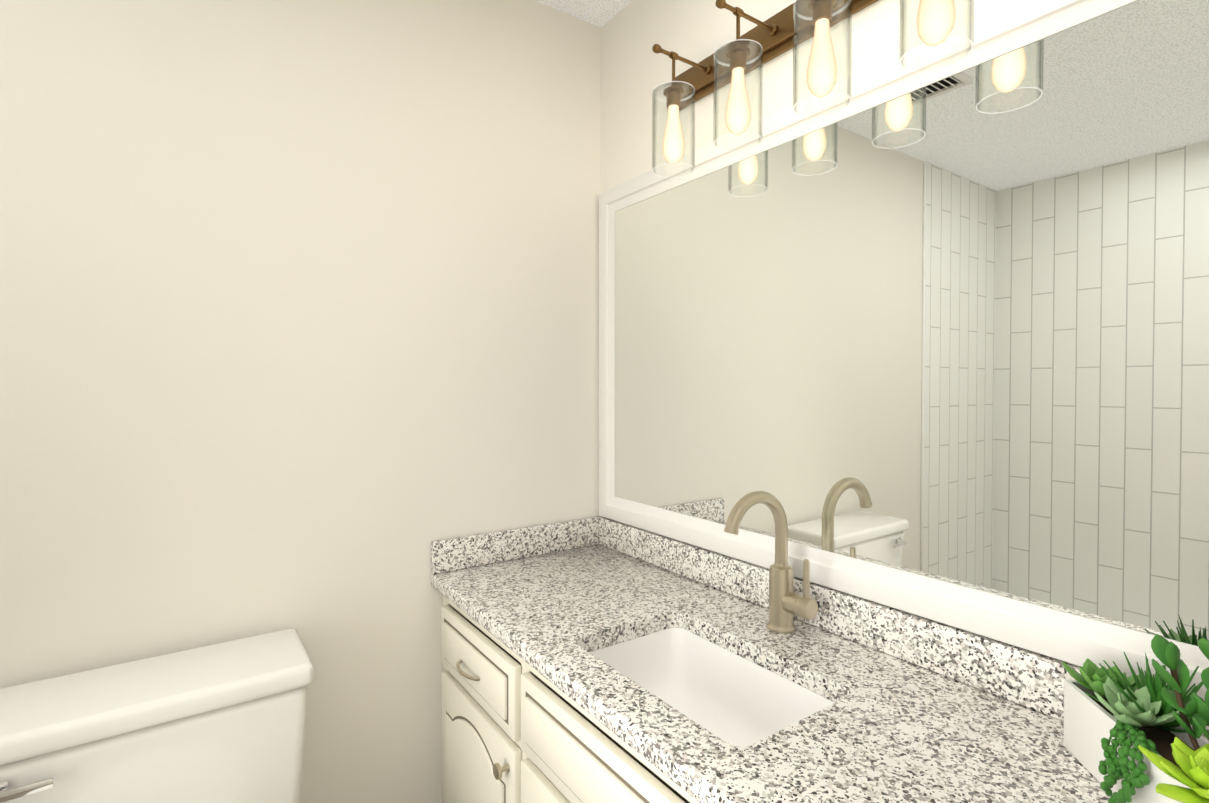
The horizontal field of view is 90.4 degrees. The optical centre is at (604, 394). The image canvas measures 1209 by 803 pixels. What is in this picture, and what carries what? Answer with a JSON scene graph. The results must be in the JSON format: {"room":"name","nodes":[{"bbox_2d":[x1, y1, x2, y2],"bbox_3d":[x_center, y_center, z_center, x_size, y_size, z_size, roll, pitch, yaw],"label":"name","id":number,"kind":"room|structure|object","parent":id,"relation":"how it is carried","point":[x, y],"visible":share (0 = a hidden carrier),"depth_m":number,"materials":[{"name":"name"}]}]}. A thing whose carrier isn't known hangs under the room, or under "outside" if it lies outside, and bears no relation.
{"room":"bathroom","nodes":[
{"label":"bathroom","id":0,"kind":"room"},
{"bbox_2d":[0,0,600,802],"bbox_3d":[-1.179,0.085,1.138,2.980,2.440,0.100,-1,1,-35],"label":"wall","id":1,"kind":"structure","parent":0,"point":[300,316],"depth_m":1.40,"materials":[{"name":"beige paint"}]},
{"bbox_2d":[431,516,598,574],"bbox_3d":[-0.238,0.425,1.724,0.523,0.083,0.020,-1,1,-35],"label":"backsplash","id":2,"kind":"structure","parent":1,"relation":"attached to","point":[450,554],"depth_m":1.69,"materials":[{"name":"grey stone"}]},
{"bbox_2d":[536,0,631,26],"bbox_3d":[-0.658,-1.174,0.373,2.980,0.100,1.920,-1,1,-35],"label":"ceiling","id":3,"kind":"structure","parent":0,"point":[599,13],"depth_m":1.78,"materials":[{"name":"white paint"}]},
{"bbox_2d":[652,0,973,177],"bbox_3d":[0.362,-0.675,1.175,0.195,0.310,0.889,-1,1,-35],"label":"sconce","id":4,"kind":"object","parent":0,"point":[786,29],"visible":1,"depth_m":1.22,"materials":[{"name":"clear glass"}]},
{"bbox_2d":[599,0,1208,700],"bbox_3d":[0.513,0.084,1.210,0.122,2.440,1.720,-1,1,-35],"label":"mirror","id":5,"kind":"object","parent":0,"point":[917,340],"depth_m":1.03,"materials":[{"name":"white mirror"}]},
{"bbox_3d":[-0.658,1.366,0.411,2.980,0.100,1.920,-1,1,-35],"label":"floor","id":6,"kind":"structure","parent":0,"visible":0},
{"bbox_2d":[0,628,313,802],"bbox_3d":[-0.717,0.923,0.942,0.526,0.768,0.729,-1,1,-35],"label":"toilet","id":7,"kind":"object","parent":6,"relation":"on","point":[223,722],"visible":0.98,"depth_m":1.09,"materials":[{"name":"white ceramic"}]},
{"bbox_2d":[431,583,702,802],"bbox_3d":[0.247,0.910,1.039,0.564,0.792,1.711,-1,1,-35],"label":"bathroom vanity","id":8,"kind":"object","parent":6,"relation":"on","point":[510,733],"depth_m":1.22,"materials":[{"name":"beige paint"}]},
{"bbox_2d":[431,543,1110,802],"bbox_3d":[0.255,0.495,1.037,0.546,0.035,1.712,-1,1,-35],"label":"countertop","id":9,"kind":"structure","parent":8,"relation":"on","point":[903,732],"depth_m":0.92,"materials":[{"name":"grey stone"}]},
{"bbox_2d":[583,619,846,750],"bbox_3d":[0.172,0.589,1.068,0.335,0.177,0.491,-1,1,-35],"label":"sink","id":10,"kind":"object","parent":9,"relation":"in","point":[738,694],"depth_m":1.20,"materials":[{"name":"white ceramic"}]},
{"bbox_2d":[719,491,822,634],"bbox_3d":[0.318,0.331,1.162,0.188,0.287,0.102,-1,1,-35],"label":"faucet","id":11,"kind":"object","parent":9,"relation":"on","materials":[{"name":"gold metal"}]},
{"bbox_2d":[599,516,1208,739],"bbox_3d":[0.470,0.433,1.187,0.020,0.083,1.712,-1,1,-35],"label":"backsplash","id":12,"kind":"structure","parent":9,"relation":"on","point":[1035,680],"depth_m":1.07,"materials":[{"name":"grey stone"}]},
{"bbox_2d":[1062,634,1208,802],"bbox_3d":[0.629,0.354,0.646,0.144,0.255,0.355,0,1,18],"label":"potted plant","id":13,"kind":"object","parent":9,"relation":"on","point":[1126,740],"visible":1,"depth_m":0.69,"materials":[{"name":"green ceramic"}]}
]}

